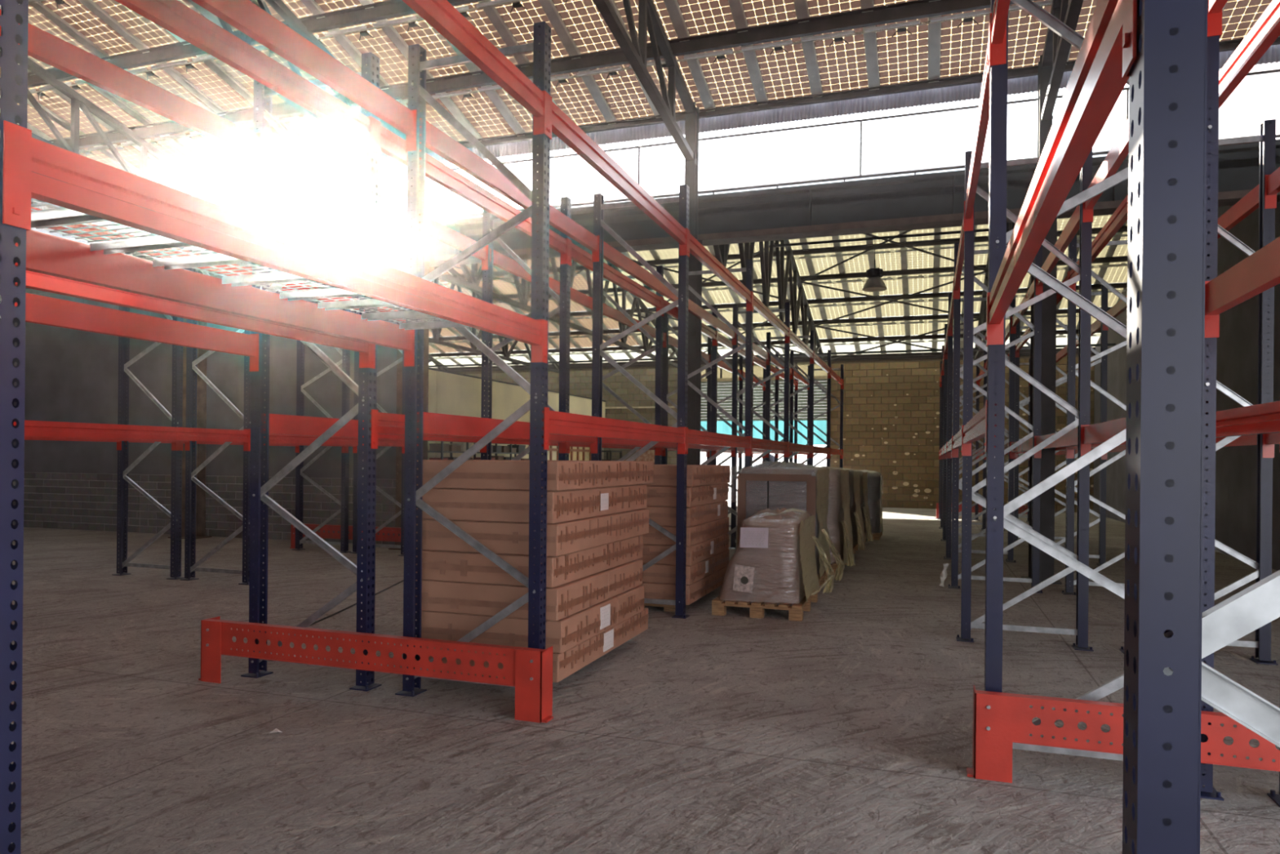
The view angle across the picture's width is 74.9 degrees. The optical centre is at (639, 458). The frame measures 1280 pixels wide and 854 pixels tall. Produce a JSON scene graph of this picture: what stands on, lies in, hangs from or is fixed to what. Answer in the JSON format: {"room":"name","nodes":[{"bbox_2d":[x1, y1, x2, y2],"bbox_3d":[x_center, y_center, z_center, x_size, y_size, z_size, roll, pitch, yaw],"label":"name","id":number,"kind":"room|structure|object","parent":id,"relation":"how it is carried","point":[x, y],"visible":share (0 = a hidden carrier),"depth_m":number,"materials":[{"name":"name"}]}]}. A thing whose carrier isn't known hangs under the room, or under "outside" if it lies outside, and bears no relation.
{"room":"warehouse","nodes":[
{"label":"warehouse","id":0,"kind":"room"},
{"bbox_2d":[17,122,53,142],"bbox_3d":[-11.527,-6.524,11.486,0.155,0.055,10.086,1,-15,19],"label":"cable tray","id":1,"kind":"object","parent":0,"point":[35,130],"depth_m":14.52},
{"bbox_2d":[27,99,155,181],"bbox_3d":[-10.795,-6.517,11.233,0.155,0.055,10.086,1,-15,19],"label":"roof truss","id":2,"kind":"object","parent":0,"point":[51,113],"depth_m":14.42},
{"bbox_2d":[31,219,159,244],"bbox_3d":[-16.477,-3.148,16.871,0.200,9.000,35.150,1,0,19],"label":"wall","id":3,"kind":"structure","parent":0,"point":[42,230],"depth_m":22.16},
{"bbox_2d":[31,44,1279,209],"bbox_3d":[-3.736,-5.059,14.062,25.690,0.310,0.028,1,0,19],"label":"roof beam","id":4,"kind":"structure","parent":3,"relation":"attached to","point":[1026,84],"depth_m":12.18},
{"bbox_2d":[17,63,184,180],"bbox_3d":[-10.062,-6.510,10.981,0.155,0.055,10.086,1,-15,19],"label":"roof truss","id":5,"kind":"object","parent":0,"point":[113,132],"depth_m":14.20,"materials":[{"name":"metal"}]},
{"bbox_2d":[28,0,251,171],"bbox_3d":[-8.597,-6.497,10.476,0.155,0.055,10.086,1,-15,19],"label":"roof truss","id":6,"kind":"object","parent":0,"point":[41,6],"depth_m":12.13,"materials":[{"name":"metal"}]},
{"bbox_2d":[87,83,220,175],"bbox_3d":[-9.329,-6.504,10.729,0.155,0.055,10.086,1,-15,19],"label":"roof truss","id":7,"kind":"object","parent":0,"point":[148,123],"depth_m":13.99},
{"bbox_2d":[77,0,248,130],"bbox_3d":[-7.864,-6.491,10.224,0.155,0.055,10.086,1,-15,19],"label":"roof truss","id":8,"kind":"object","parent":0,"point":[93,6],"depth_m":12.15,"materials":[{"name":"metal"}]},
{"bbox_2d":[12,268,397,544],"bbox_3d":[-9.862,-0.929,16.174,12.800,4.680,0.245,1,0,19],"label":"wall partition","id":9,"kind":"structure","parent":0,"point":[72,375],"depth_m":15.85,"materials":[{"name":"metal"}]},
{"bbox_2d":[165,29,324,162],"bbox_3d":[-7.131,-6.484,9.971,0.155,0.055,10.086,1,-15,19],"label":"roof truss","id":10,"kind":"object","parent":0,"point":[213,64],"depth_m":12.84,"materials":[{"name":"metal"}]},
{"bbox_2d":[186,0,359,157],"bbox_3d":[-6.399,-6.477,9.719,0.155,0.055,10.086,1,-15,19],"label":"roof truss","id":11,"kind":"object","parent":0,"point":[209,15],"depth_m":11.38,"materials":[{"name":"metal"}]},
{"bbox_2d":[251,0,366,113],"bbox_3d":[-5.666,-6.471,9.466,0.155,0.055,10.086,1,-15,19],"label":"roof truss","id":12,"kind":"object","parent":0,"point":[255,2],"depth_m":12.64,"materials":[{"name":"metal"}]},
{"bbox_2d":[300,0,408,107],"bbox_3d":[-4.933,-6.464,9.214,0.155,0.055,10.086,1,-15,19],"label":"roof truss","id":13,"kind":"object","parent":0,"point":[318,12],"depth_m":11.60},
{"bbox_2d":[358,0,482,141],"bbox_3d":[-4.200,-6.458,8.962,0.155,0.055,10.086,1,-15,19],"label":"roof truss","id":14,"kind":"object","parent":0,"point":[393,33],"depth_m":12.10,"materials":[{"name":"metal"}]},
{"bbox_2d":[433,280,530,361],"bbox_3d":[-5.427,-4.779,26.460,0.155,0.055,10.086,1,-15,19],"label":"skylight","id":15,"kind":"object","parent":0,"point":[517,349],"depth_m":29.58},
{"bbox_2d":[427,367,605,460],"bbox_3d":[-3.934,-0.325,22.668,0.230,3.580,15.900,1,0,19],"label":"wall","id":16,"kind":"structure","parent":0,"point":[450,393],"depth_m":21.52,"materials":[{"name":"paint"}]},
{"bbox_2d":[466,263,576,364],"bbox_3d":[-3.962,-4.765,25.956,0.155,0.055,10.086,1,-15,19],"label":"cable tray","id":17,"kind":"object","parent":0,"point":[496,289],"depth_m":26.33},
{"bbox_2d":[493,265,591,359],"bbox_3d":[-3.229,-4.759,25.703,0.155,0.055,10.086,1,-15,19],"label":"skylight","id":18,"kind":"object","parent":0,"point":[578,347],"depth_m":27.39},
{"bbox_2d":[549,262,634,359],"bbox_3d":[-1.764,-4.746,25.198,0.155,0.055,10.086,1,-15,19],"label":"skylight","id":19,"kind":"object","parent":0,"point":[606,328],"depth_m":27.09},
{"bbox_2d":[571,259,655,360],"bbox_3d":[-1.031,-4.739,24.946,0.155,0.055,10.086,1,-15,19],"label":"skylight","id":20,"kind":"object","parent":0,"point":[637,339],"depth_m":25.31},
{"bbox_2d":[0,0,1279,204],"bbox_3d":[-6.556,-6.471,4.922,26.288,2.743,18.998,1,0,19],"label":"ceiling","id":21,"kind":"structure","parent":0,"point":[732,56],"depth_m":11.51,"materials":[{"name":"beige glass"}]},
{"bbox_2d":[0,46,199,197],"bbox_3d":[-9.454,-5.843,11.181,0.110,2.977,8.630,1,0,19],"label":"roof truss","id":22,"kind":"object","parent":21,"relation":"attached to","point":[78,101],"visible":0.54,"depth_m":13.25,"materials":[{"name":"metal"}]},
{"bbox_2d":[217,0,420,191],"bbox_3d":[-5.030,-5.803,9.657,0.110,2.977,8.630,1,0,19],"label":"roof truss","id":23,"kind":"object","parent":21,"relation":"attached to","point":[277,6],"visible":0.23,"depth_m":11.34,"materials":[{"name":"metal"}]},
{"bbox_2d":[446,40,525,136],"bbox_3d":[-3.468,-6.451,8.709,0.155,0.055,10.086,1,-15,19],"label":"skylight","id":24,"kind":"object","parent":21,"relation":"on","point":[495,96],"depth_m":12.59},
{"bbox_2d":[478,0,557,106],"bbox_3d":[-2.735,-6.444,8.457,0.155,0.055,10.086,1,-15,19],"label":"skylight","id":25,"kind":"object","parent":21,"relation":"on","point":[494,15],"depth_m":11.17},
{"bbox_2d":[537,0,617,124],"bbox_3d":[-2.002,-6.438,8.204,0.155,0.055,10.086,1,-15,19],"label":"cable tray","id":26,"kind":"object","parent":21,"relation":"on","point":[553,13],"depth_m":11.40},
{"bbox_2d":[608,0,659,118],"bbox_3d":[-1.270,-6.431,7.952,0.155,0.055,10.086,1,-15,19],"label":"skylight","id":27,"kind":"object","parent":21,"relation":"on","point":[615,4],"depth_m":11.62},
{"bbox_2d":[592,0,697,165],"bbox_3d":[-0.605,-5.764,8.133,0.110,2.977,8.630,1,0,19],"label":"roof truss","id":28,"kind":"object","parent":21,"relation":"attached to","point":[635,51],"visible":0.86,"depth_m":10.37,"materials":[{"name":"metal"}]},
{"bbox_2d":[663,0,715,111],"bbox_3d":[-0.537,-6.425,7.699,0.155,0.055,10.086,1,-15,19],"label":"skylight","id":29,"kind":"object","parent":21,"relation":"on","point":[674,10],"depth_m":11.34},
{"bbox_2d":[728,0,768,105],"bbox_3d":[0.196,-6.418,7.447,0.155,0.055,10.086,1,-15,19],"label":"skylight","id":30,"kind":"object","parent":21,"relation":"on","point":[737,9],"depth_m":11.19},
{"bbox_2d":[793,0,822,97],"bbox_3d":[0.929,-6.412,7.195,0.155,0.055,10.086,1,-15,19],"label":"skylight","id":31,"kind":"object","parent":21,"relation":"on","point":[802,11],"depth_m":11.03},
{"bbox_2d":[859,0,879,90],"bbox_3d":[1.661,-6.405,6.942,0.155,0.055,10.086,1,-15,19],"label":"cable tray","id":32,"kind":"object","parent":21,"relation":"on","point":[870,42],"depth_m":10.86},
{"bbox_2d":[927,0,941,82],"bbox_3d":[2.394,-6.398,6.690,0.155,0.055,10.086,1,-15,19],"label":"cable tray","id":33,"kind":"object","parent":21,"relation":"on","point":[934,30],"depth_m":10.72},
{"bbox_2d":[1041,0,1083,120],"bbox_3d":[3.777,-5.724,6.623,0.110,2.977,8.630,1,0,19],"label":"roof truss","id":34,"kind":"object","parent":21,"relation":"attached to","point":[1056,50],"visible":0.76,"depth_m":9.58,"materials":[{"name":"metal"}]},
{"bbox_2d":[603,259,677,360],"bbox_3d":[-0.298,-4.732,24.693,0.155,0.055,10.086,1,-15,19],"label":"skylight","id":35,"kind":"object","parent":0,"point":[629,299],"depth_m":24.99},
{"bbox_2d":[10,502,1279,853],"bbox_3d":[-4.275,1.562,12.653,26.300,0.200,35.750,1,0,19],"label":"floor","id":36,"kind":"structure","parent":0,"point":[846,727],"depth_m":4.59,"materials":[{"name":"concrete"}]},
{"bbox_2d":[24,246,351,579],"bbox_3d":[-6.527,-0.609,8.808,1.020,4.100,9.450,1,0,19],"label":"rack","id":37,"kind":"object","parent":36,"relation":"on","point":[175,523],"visible":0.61,"depth_m":10.38,"materials":[{"name":"metal"}]},
{"bbox_2d":[168,169,212,538],"bbox_3d":[-8.124,-1.883,15.147,0.560,6.620,0.440,1,0,19],"label":"steel column","id":38,"kind":"structure","parent":36,"relation":"on","point":[189,184],"depth_m":15.22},
{"bbox_2d":[13,206,405,584],"bbox_3d":[-5.487,-0.599,8.450,1.020,4.100,9.450,1,0,19],"label":"rack","id":39,"kind":"object","parent":36,"relation":"on","point":[190,435],"visible":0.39,"depth_m":9.88,"materials":[{"name":"metal"}]},
{"bbox_2d":[289,523,403,548],"bbox_3d":[-4.452,1.258,13.207,2.560,0.404,0.160,1,0,19],"label":"guard","id":40,"kind":"object","parent":36,"relation":"on","point":[396,531],"visible":0.44,"depth_m":13.26,"materials":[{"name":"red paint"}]},
{"bbox_2d":[198,616,553,722],"bbox_3d":[-1.713,1.283,5.208,2.550,0.404,0.160,1,0,19],"label":"guard","id":41,"kind":"object","parent":36,"relation":"on","point":[530,670],"visible":1,"depth_m":5.07,"materials":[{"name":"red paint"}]},
{"bbox_2d":[0,0,798,691],"bbox_3d":[0.341,-0.547,12.904,1.020,4.100,21.850,1,0,19],"label":"rack","id":42,"kind":"object","parent":36,"relation":"on","point":[271,77],"visible":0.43,"depth_m":5.51,"materials":[{"name":"metal"}]},
{"bbox_2d":[388,173,429,550],"bbox_3d":[-3.699,-1.843,13.623,0.560,6.620,0.440,1,0,19],"label":"steel column","id":43,"kind":"structure","parent":36,"relation":"on","point":[402,263],"depth_m":13.54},
{"bbox_2d":[15,139,1279,295],"bbox_3d":[-3.765,-3.567,14.000,25.700,0.665,0.320,1,0,19],"label":"girder","id":44,"kind":"object","parent":43,"relation":"attached to","point":[936,200],"visible":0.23,"depth_m":11.79,"materials":[{"name":"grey metal"}]},
{"bbox_2d":[151,69,1279,234],"bbox_3d":[-3.721,-4.361,14.107,25.700,0.935,0.025,1,0,19],"label":"window","id":45,"kind":"structure","parent":44,"relation":"on","point":[1126,89],"depth_m":12.20,"materials":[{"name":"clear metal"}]},
{"bbox_2d":[0,0,844,853],"bbox_3d":[1.504,-0.536,12.504,1.020,4.100,21.850,1,0,19],"label":"rack","id":46,"kind":"object","parent":36,"relation":"on","point":[30,167],"visible":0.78,"depth_m":4.82,"materials":[{"name":"metal"}]},
{"bbox_2d":[31,198,192,254],"bbox_3d":[-1.845,-0.817,2.775,0.800,0.039,0.960,1,0,19],"label":"deck","id":47,"kind":"object","parent":46,"relation":"on","point":[55,217],"visible":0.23,"depth_m":3.07,"materials":[{"name":"metal"}]},
{"bbox_2d":[134,246,362,300],"bbox_3d":[-1.521,-0.814,3.715,0.800,0.039,0.960,1,0,19],"label":"deck","id":48,"kind":"object","parent":46,"relation":"on","point":[194,261],"visible":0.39,"depth_m":3.72,"materials":[{"name":"metal"}]},
{"bbox_2d":[311,295,467,329],"bbox_3d":[-1.197,-0.811,4.656,0.800,0.039,0.960,1,0,19],"label":"deck","id":49,"kind":"object","parent":46,"relation":"on","point":[352,304],"visible":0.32,"depth_m":4.67,"materials":[{"name":"metal"}]},
{"bbox_2d":[644,603,675,611],"bbox_3d":[0.191,1.459,9.005,0.820,0.085,1.400,1,0,19],"label":"wooden pallet","id":50,"kind":"object","parent":36,"relation":"on","point":[666,607],"visible":0.06,"depth_m":8.24,"materials":[{"name":"brown wood"}]},
{"bbox_2d":[640,565,727,604],"bbox_3d":[0.253,1.317,9.022,1.047,0.191,1.651,1,0,19],"label":"carton","id":51,"kind":"object","parent":50,"relation":"on","point":[700,588],"visible":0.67,"depth_m":8.22,"materials":[{"name":"cardboard"}]},
{"bbox_2d":[642,549,728,584],"bbox_3d":[0.268,1.127,9.046,1.050,0.181,1.693,1,0,19],"label":"carton","id":52,"kind":"object","parent":51,"relation":"on","point":[655,573],"visible":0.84,"depth_m":8.22,"materials":[{"name":"cardboard"}]},
{"bbox_2d":[639,533,728,565],"bbox_3d":[0.269,0.940,9.012,1.056,0.186,1.614,1,0,19],"label":"carton","id":53,"kind":"object","parent":52,"relation":"on","point":[695,553],"visible":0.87,"depth_m":8.24,"materials":[{"name":"cardboard"}]},
{"bbox_2d":[642,516,728,546],"bbox_3d":[0.266,0.752,9.029,1.043,0.181,1.673,1,0,19],"label":"carton","id":54,"kind":"object","parent":53,"relation":"on","point":[696,534],"visible":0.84,"depth_m":8.23,"materials":[{"name":"cardboard"}]},
{"bbox_2d":[645,500,728,526],"bbox_3d":[0.259,0.564,9.002,1.047,0.186,1.608,1,0,19],"label":"carton","id":55,"kind":"object","parent":54,"relation":"on","point":[700,514],"visible":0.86,"depth_m":8.21,"materials":[{"name":"cardboard"}]},
{"bbox_2d":[646,483,728,506],"bbox_3d":[0.261,0.369,9.017,1.058,0.196,1.647,1,0,19],"label":"carton","id":56,"kind":"object","parent":55,"relation":"on","point":[657,495],"visible":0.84,"depth_m":8.21,"materials":[{"name":"cardboard"}]},
{"bbox_2d":[646,464,730,486],"bbox_3d":[0.281,0.167,9.012,1.051,0.201,1.623,1,0,19],"label":"carton","id":57,"kind":"object","parent":56,"relation":"on","point":[664,474],"visible":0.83,"depth_m":8.22,"materials":[{"name":"cardboard"}]},
{"bbox_2d":[684,102,702,464],"bbox_3d":[0.726,-1.804,12.099,0.420,6.620,0.440,1,0,19],"label":"steel column","id":58,"kind":"structure","parent":36,"relation":"on","point":[691,171],"depth_m":11.99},
{"bbox_2d":[711,591,817,621],"bbox_3d":[1.296,1.442,8.497,0.860,0.140,1.200,1,0,19],"label":"wooden pallet","id":59,"kind":"object","parent":36,"relation":"on","point":[795,611],"visible":0.46,"depth_m":7.95,"materials":[{"name":"brown wood"}]},
{"bbox_2d":[719,507,835,603],"bbox_3d":[1.385,0.951,8.451,1.039,0.903,1.097,1,0,19],"label":"load","id":60,"kind":"object","parent":59,"relation":"on","point":[774,561],"visible":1,"depth_m":8.00,"materials":[{"name":"plastic"}]},
{"bbox_2d":[817,569,826,592],"bbox_3d":[1.794,1.446,10.187,0.900,0.140,1.200,1,0,19],"label":"wooden pallet","id":61,"kind":"object","parent":36,"relation":"on","point":[821,580],"visible":0.09,"depth_m":10.00,"materials":[{"name":"brown wood"}]},
{"bbox_2d":[737,460,844,580],"bbox_3d":[1.824,0.720,10.103,1.297,1.405,1.234,1,0,19],"label":"load","id":62,"kind":"object","parent":61,"relation":"on","point":[790,486],"visible":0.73,"depth_m":9.69,"materials":[{"name":"brown cardboard"}]},
{"bbox_2d":[830,558,846,573],"bbox_3d":[2.397,1.457,11.756,0.900,0.130,1.100,1,0,19],"label":"wooden pallet","id":63,"kind":"object","parent":36,"relation":"on","point":[834,566],"visible":0.05,"depth_m":11.11,"materials":[{"name":"brown wood"}]},
{"bbox_2d":[814,466,855,566],"bbox_3d":[2.482,0.759,11.680,1.126,1.326,1.223,1,0,19],"label":"load","id":64,"kind":"object","parent":63,"relation":"on","point":[840,530],"visible":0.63,"depth_m":11.14,"materials":[{"name":"plastic"}]},
{"bbox_2d":[853,542,857,553],"bbox_3d":[3.057,1.463,13.671,0.900,0.130,1.150,1,0,19],"label":"wooden pallet","id":65,"kind":"object","parent":36,"relation":"on","point":[855,548],"visible":0.05,"depth_m":13.64,"materials":[{"name":"brown wood"}]},
{"bbox_2d":[840,468,866,550],"bbox_3d":[3.139,0.776,13.603,1.116,1.273,1.258,1,0,19],"label":"load","id":66,"kind":"object","parent":65,"relation":"on","point":[856,517],"visible":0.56,"depth_m":13.14},
{"bbox_2d":[865,531,882,539],"bbox_3d":[4.212,1.473,16.578,1.090,0.130,1.100,1,0,19],"label":"wooden pallet","id":67,"kind":"object","parent":36,"relation":"on","point":[876,535],"visible":0.12,"depth_m":15.91,"materials":[{"name":"brown wood"}]},
{"bbox_2d":[859,470,883,533],"bbox_3d":[4.241,0.811,16.570,1.168,1.197,1.130,1,0,19],"label":"load","id":68,"kind":"object","parent":67,"relation":"on","point":[874,477],"visible":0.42,"depth_m":15.94},
{"bbox_2d":[1021,55,1062,584],"bbox_3d":[5.108,-1.764,10.589,0.420,6.620,0.440,1,0,19],"label":"steel column","id":69,"kind":"structure","parent":36,"relation":"on","point":[1046,498],"depth_m":10.44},
{"bbox_2d":[937,0,1279,853],"bbox_3d":[4.688,-0.508,11.290,1.020,4.100,21.850,1,0,19],"label":"rack","id":70,"kind":"object","parent":36,"relation":"on","point":[1166,52],"visible":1,"depth_m":1.34,"materials":[{"name":"metal"}]},
{"bbox_2d":[966,684,1279,782],"bbox_3d":[2.806,1.323,3.620,2.590,0.404,0.160,1,0,19],"label":"guard","id":71,"kind":"object","parent":36,"relation":"on","point":[1000,719],"visible":0.68,"depth_m":3.86,"materials":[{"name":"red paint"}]},
{"bbox_2d":[1003,0,1279,806],"bbox_3d":[5.850,-0.497,10.890,1.020,4.100,21.850,1,0,19],"label":"rack","id":72,"kind":"object","parent":36,"relation":"on","point":[1250,424],"visible":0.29,"depth_m":6.40,"materials":[{"name":"metal"}]},
{"bbox_3d":[-0.826,1.445,6.176,0.800,0.095,1.350,1,0,19],"label":"wooden pallet","id":73,"kind":"object","parent":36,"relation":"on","visible":0},
{"bbox_2d":[415,607,648,682],"bbox_3d":[-0.710,1.306,6.209,1.050,0.176,1.775,1,0,19],"label":"carton","id":74,"kind":"object","parent":73,"relation":"on","point":[570,661],"visible":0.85,"depth_m":5.75,"materials":[{"name":"cardboard"}]},
{"bbox_2d":[421,596,617,653],"bbox_3d":[-0.817,1.112,5.845,1.053,0.201,0.998,1,0,19],"label":"carton","id":75,"kind":"object","parent":74,"relation":"on","point":[565,633],"visible":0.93,"depth_m":5.43,"materials":[{"name":"cardboard"}]},
{"bbox_2d":[415,571,608,621],"bbox_3d":[-0.862,0.907,5.777,1.046,0.201,0.876,1,0,19],"label":"carton","id":76,"kind":"object","parent":75,"relation":"on","point":[565,600],"visible":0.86,"depth_m":5.41,"materials":[{"name":"cardboard"}]},
{"bbox_2d":[415,534,643,587],"bbox_3d":[-0.750,0.708,6.187,1.048,0.191,1.745,1,0,19],"label":"carton","id":77,"kind":"object","parent":76,"relation":"on","point":[442,566],"visible":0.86,"depth_m":5.44,"materials":[{"name":"cardboard"}]},
{"bbox_2d":[416,508,648,556],"bbox_3d":[-0.710,0.508,6.223,1.043,0.201,1.813,1,0,19],"label":"carton","id":78,"kind":"object","parent":77,"relation":"on","point":[563,538],"visible":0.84,"depth_m":5.45,"materials":[{"name":"cardboard"}]},
{"bbox_2d":[416,484,647,524],"bbox_3d":[-0.731,0.303,6.229,1.051,0.201,1.835,1,0,19],"label":"carton","id":79,"kind":"object","parent":78,"relation":"on","point":[462,504],"visible":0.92,"depth_m":5.42,"materials":[{"name":"cardboard"}]},
{"bbox_2d":[416,459,653,490],"bbox_3d":[-0.691,0.106,6.268,1.050,0.186,1.916,1,0,19],"label":"carton","id":80,"kind":"object","parent":79,"relation":"on","point":[491,474],"visible":0.89,"depth_m":5.43,"materials":[{"name":"cardboard"}]},
{"bbox_2d":[613,585,644,623],"bbox_3d":[-0.554,1.115,6.616,1.049,0.201,0.604,1,0,19],"label":"carton","id":81,"kind":"object","parent":74,"relation":"on","point":[630,602],"visible":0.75,"depth_m":6.42,"materials":[{"name":"cardboard"}]},
{"bbox_2d":[602,559,643,599],"bbox_3d":[-0.591,0.909,6.566,1.046,0.201,0.764,1,0,19],"label":"carton","id":82,"kind":"object","parent":81,"relation":"on","point":[622,578],"visible":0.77,"depth_m":6.35,"materials":[{"name":"cardboard"}]},
{"bbox_2d":[648,249,718,352],"bbox_3d":[1.167,-4.719,24.189,0.155,0.055,10.086,1,-15,19],"label":"skylight","id":83,"kind":"object","parent":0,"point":[655,255],"depth_m":22.86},
{"bbox_2d":[677,248,739,358],"bbox_3d":[1.900,-4.713,23.936,0.155,0.055,10.086,1,-15,19],"label":"skylight","id":84,"kind":"object","parent":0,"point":[708,295],"depth_m":24.20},
{"bbox_2d":[291,150,1128,370],"bbox_3d":[-0.814,-4.729,21.633,26.288,2.743,15.948,1,0,19],"label":"ceiling","id":85,"kind":"structure","parent":0,"point":[907,271],"depth_m":23.25,"materials":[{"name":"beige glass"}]},
{"bbox_2d":[428,343,464,367],"bbox_3d":[-8.358,-4.805,27.470,0.155,0.055,10.086,1,-15,19],"label":"cable tray","id":86,"kind":"object","parent":85,"relation":"on","point":[437,348],"depth_m":30.70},
{"bbox_2d":[428,328,481,366],"bbox_3d":[-7.625,-4.798,27.218,0.155,0.055,10.086,1,-15,19],"label":"cable tray","id":87,"kind":"object","parent":85,"relation":"on","point":[474,361],"depth_m":30.47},
{"bbox_2d":[439,318,493,363],"bbox_3d":[-6.892,-4.792,26.965,0.155,0.055,10.086,1,-15,19],"label":"cable tray","id":88,"kind":"object","parent":85,"relation":"on","point":[452,330],"depth_m":28.86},
{"bbox_2d":[428,266,559,373],"bbox_3d":[-5.352,-4.447,23.127,0.110,2.648,15.066,1,0,19],"label":"roof truss","id":89,"kind":"object","parent":85,"relation":"attached to","point":[436,332],"visible":0.24,"depth_m":24.50,"materials":[{"name":"metal"}]},
{"bbox_2d":[428,343,1115,367],"bbox_3d":[0.531,-3.155,26.480,25.700,0.060,0.060,1,0,19],"label":"bar","id":90,"kind":"object","parent":89,"relation":"attached to","point":[1091,344],"visible":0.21,"depth_m":24.80,"materials":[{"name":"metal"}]},
{"bbox_2d":[470,327,519,365],"bbox_3d":[-6.160,-4.785,26.713,0.155,0.055,10.086,1,-15,19],"label":"cable tray","id":91,"kind":"object","parent":85,"relation":"on","point":[500,351],"depth_m":29.83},
{"bbox_2d":[442,257,677,367],"bbox_3d":[-0.927,-4.407,21.602,0.110,2.648,15.066,1,0,19],"label":"roof truss","id":92,"kind":"object","parent":85,"relation":"attached to","point":[473,279],"visible":0.27,"depth_m":19.61,"materials":[{"name":"metal"}]},
{"bbox_2d":[550,296,616,362],"bbox_3d":[-2.496,-4.752,25.451,0.155,0.055,10.086,1,-15,19],"label":"skylight","id":93,"kind":"object","parent":85,"relation":"on","point":[577,322],"depth_m":26.90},
{"bbox_2d":[621,252,677,331],"bbox_3d":[0.435,-4.726,24.441,0.155,0.055,10.086,1,-15,19],"label":"skylight","id":94,"kind":"object","parent":85,"relation":"on","point":[673,323],"depth_m":23.99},
{"bbox_2d":[706,245,762,348],"bbox_3d":[2.633,-4.706,23.684,0.155,0.055,10.086,1,-15,19],"label":"skylight","id":95,"kind":"object","parent":85,"relation":"on","point":[735,298],"depth_m":24.22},
{"bbox_2d":[737,243,784,354],"bbox_3d":[3.365,-4.699,23.431,0.155,0.055,10.086,1,-15,19],"label":"skylight","id":96,"kind":"object","parent":85,"relation":"on","point":[776,333],"depth_m":23.86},
{"bbox_2d":[713,239,824,360],"bbox_3d":[3.498,-4.368,20.078,0.110,2.648,15.066,1,0,19],"label":"roof truss","id":97,"kind":"object","parent":85,"relation":"attached to","point":[722,251],"visible":0.34,"depth_m":19.55,"materials":[{"name":"metal"}]},
{"bbox_2d":[768,240,809,347],"bbox_3d":[4.098,-4.693,23.179,0.155,0.055,10.086,1,-15,19],"label":"skylight","id":98,"kind":"object","parent":85,"relation":"on","point":[799,331],"depth_m":23.50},
{"bbox_2d":[799,238,836,355],"bbox_3d":[4.831,-4.686,22.926,0.155,0.055,10.086,1,-15,19],"label":"skylight","id":99,"kind":"object","parent":85,"relation":"on","point":[811,268],"depth_m":23.30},
{"bbox_2d":[831,235,861,355],"bbox_3d":[5.564,-4.680,22.674,0.155,0.055,10.086,1,-15,19],"label":"skylight","id":100,"kind":"object","parent":85,"relation":"on","point":[842,270],"depth_m":23.05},
{"bbox_2d":[865,233,885,354],"bbox_3d":[6.296,-4.673,22.422,0.155,0.055,10.086,1,-15,19],"label":"skylight","id":101,"kind":"object","parent":85,"relation":"on","point":[877,312],"depth_m":23.72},
{"bbox_2d":[898,230,911,354],"bbox_3d":[7.029,-4.667,22.169,0.155,0.055,10.086,1,-15,19],"label":"skylight","id":102,"kind":"object","parent":85,"relation":"on","point":[904,285],"depth_m":22.41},
{"bbox_2d":[931,227,941,353],"bbox_3d":[7.762,-4.660,21.917,0.155,0.055,10.086,1,-15,19],"label":"cable tray","id":103,"kind":"object","parent":85,"relation":"on","point":[935,260],"depth_m":22.32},
{"bbox_2d":[960,225,977,352],"bbox_3d":[8.495,-4.653,21.664,0.155,0.055,10.086,1,-15,19],"label":"skylight","id":104,"kind":"object","parent":85,"relation":"on","point":[975,226],"depth_m":22.24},
{"bbox_2d":[973,222,1015,359],"bbox_3d":[7.880,-4.328,18.568,0.110,2.648,15.066,1,0,19],"label":"roof truss","id":105,"kind":"object","parent":85,"relation":"attached to","point":[1010,226],"visible":0.2,"depth_m":21.66,"materials":[{"name":"metal"}]},
{"bbox_2d":[800,271,986,326],"bbox_3d":[6.851,-4.271,22.614,4.578,0.778,2.841,1,0,19],"label":"sway bracing","id":106,"kind":"object","parent":105,"relation":"attached to","point":[982,272],"visible":0.8,"depth_m":22.50,"materials":[{"name":"paint"}]},
{"bbox_2d":[1019,274,1031,331],"bbox_3d":[9.960,-4.640,21.159,0.155,0.055,10.086,1,-15,19],"label":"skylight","id":107,"kind":"object","parent":85,"relation":"on","point":[1028,282],"depth_m":22.23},
{"bbox_2d":[1056,228,1079,315],"bbox_3d":[10.693,-4.633,20.907,0.155,0.055,10.086,1,-15,19],"label":"skylight","id":108,"kind":"object","parent":85,"relation":"on","point":[1064,273],"depth_m":21.04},
{"bbox_2d":[1075,219,1128,335],"bbox_3d":[11.425,-4.627,20.655,0.155,0.055,10.086,1,-15,19],"label":"skylight","id":109,"kind":"object","parent":85,"relation":"on","point":[1109,253],"depth_m":20.21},
{"bbox_2d":[430,346,1094,512],"bbox_3d":[1.510,-0.971,29.378,25.700,4.970,0.370,1,0,19],"label":"wall","id":110,"kind":"structure","parent":0,"point":[891,404],"depth_m":27.00,"materials":[{"name":"brown brick"}]},
{"bbox_2d":[700,361,831,466],"bbox_3d":[3.997,-0.864,28.420,4.870,4.800,0.160,1,0,19],"label":"door","id":111,"kind":"structure","parent":110,"relation":"in","point":[723,391],"depth_m":28.41,"materials":[{"name":"paint"}]},
{"bbox_2d":[700,420,826,444],"bbox_3d":[4.045,-0.924,28.557,4.590,0.880,0.069,1,0,19],"label":"door curtain","id":112,"kind":"object","parent":111,"relation":"hanging from","point":[722,427],"visible":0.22,"depth_m":28.28,"materials":[{"name":"plastic"}]},
{"bbox_2d":[1093,61,1279,570],"bbox_3d":[8.009,-2.928,8.435,0.200,9.000,35.150,1,0,19],"label":"wall","id":113,"kind":"structure","parent":0,"point":[1255,100],"depth_m":13.43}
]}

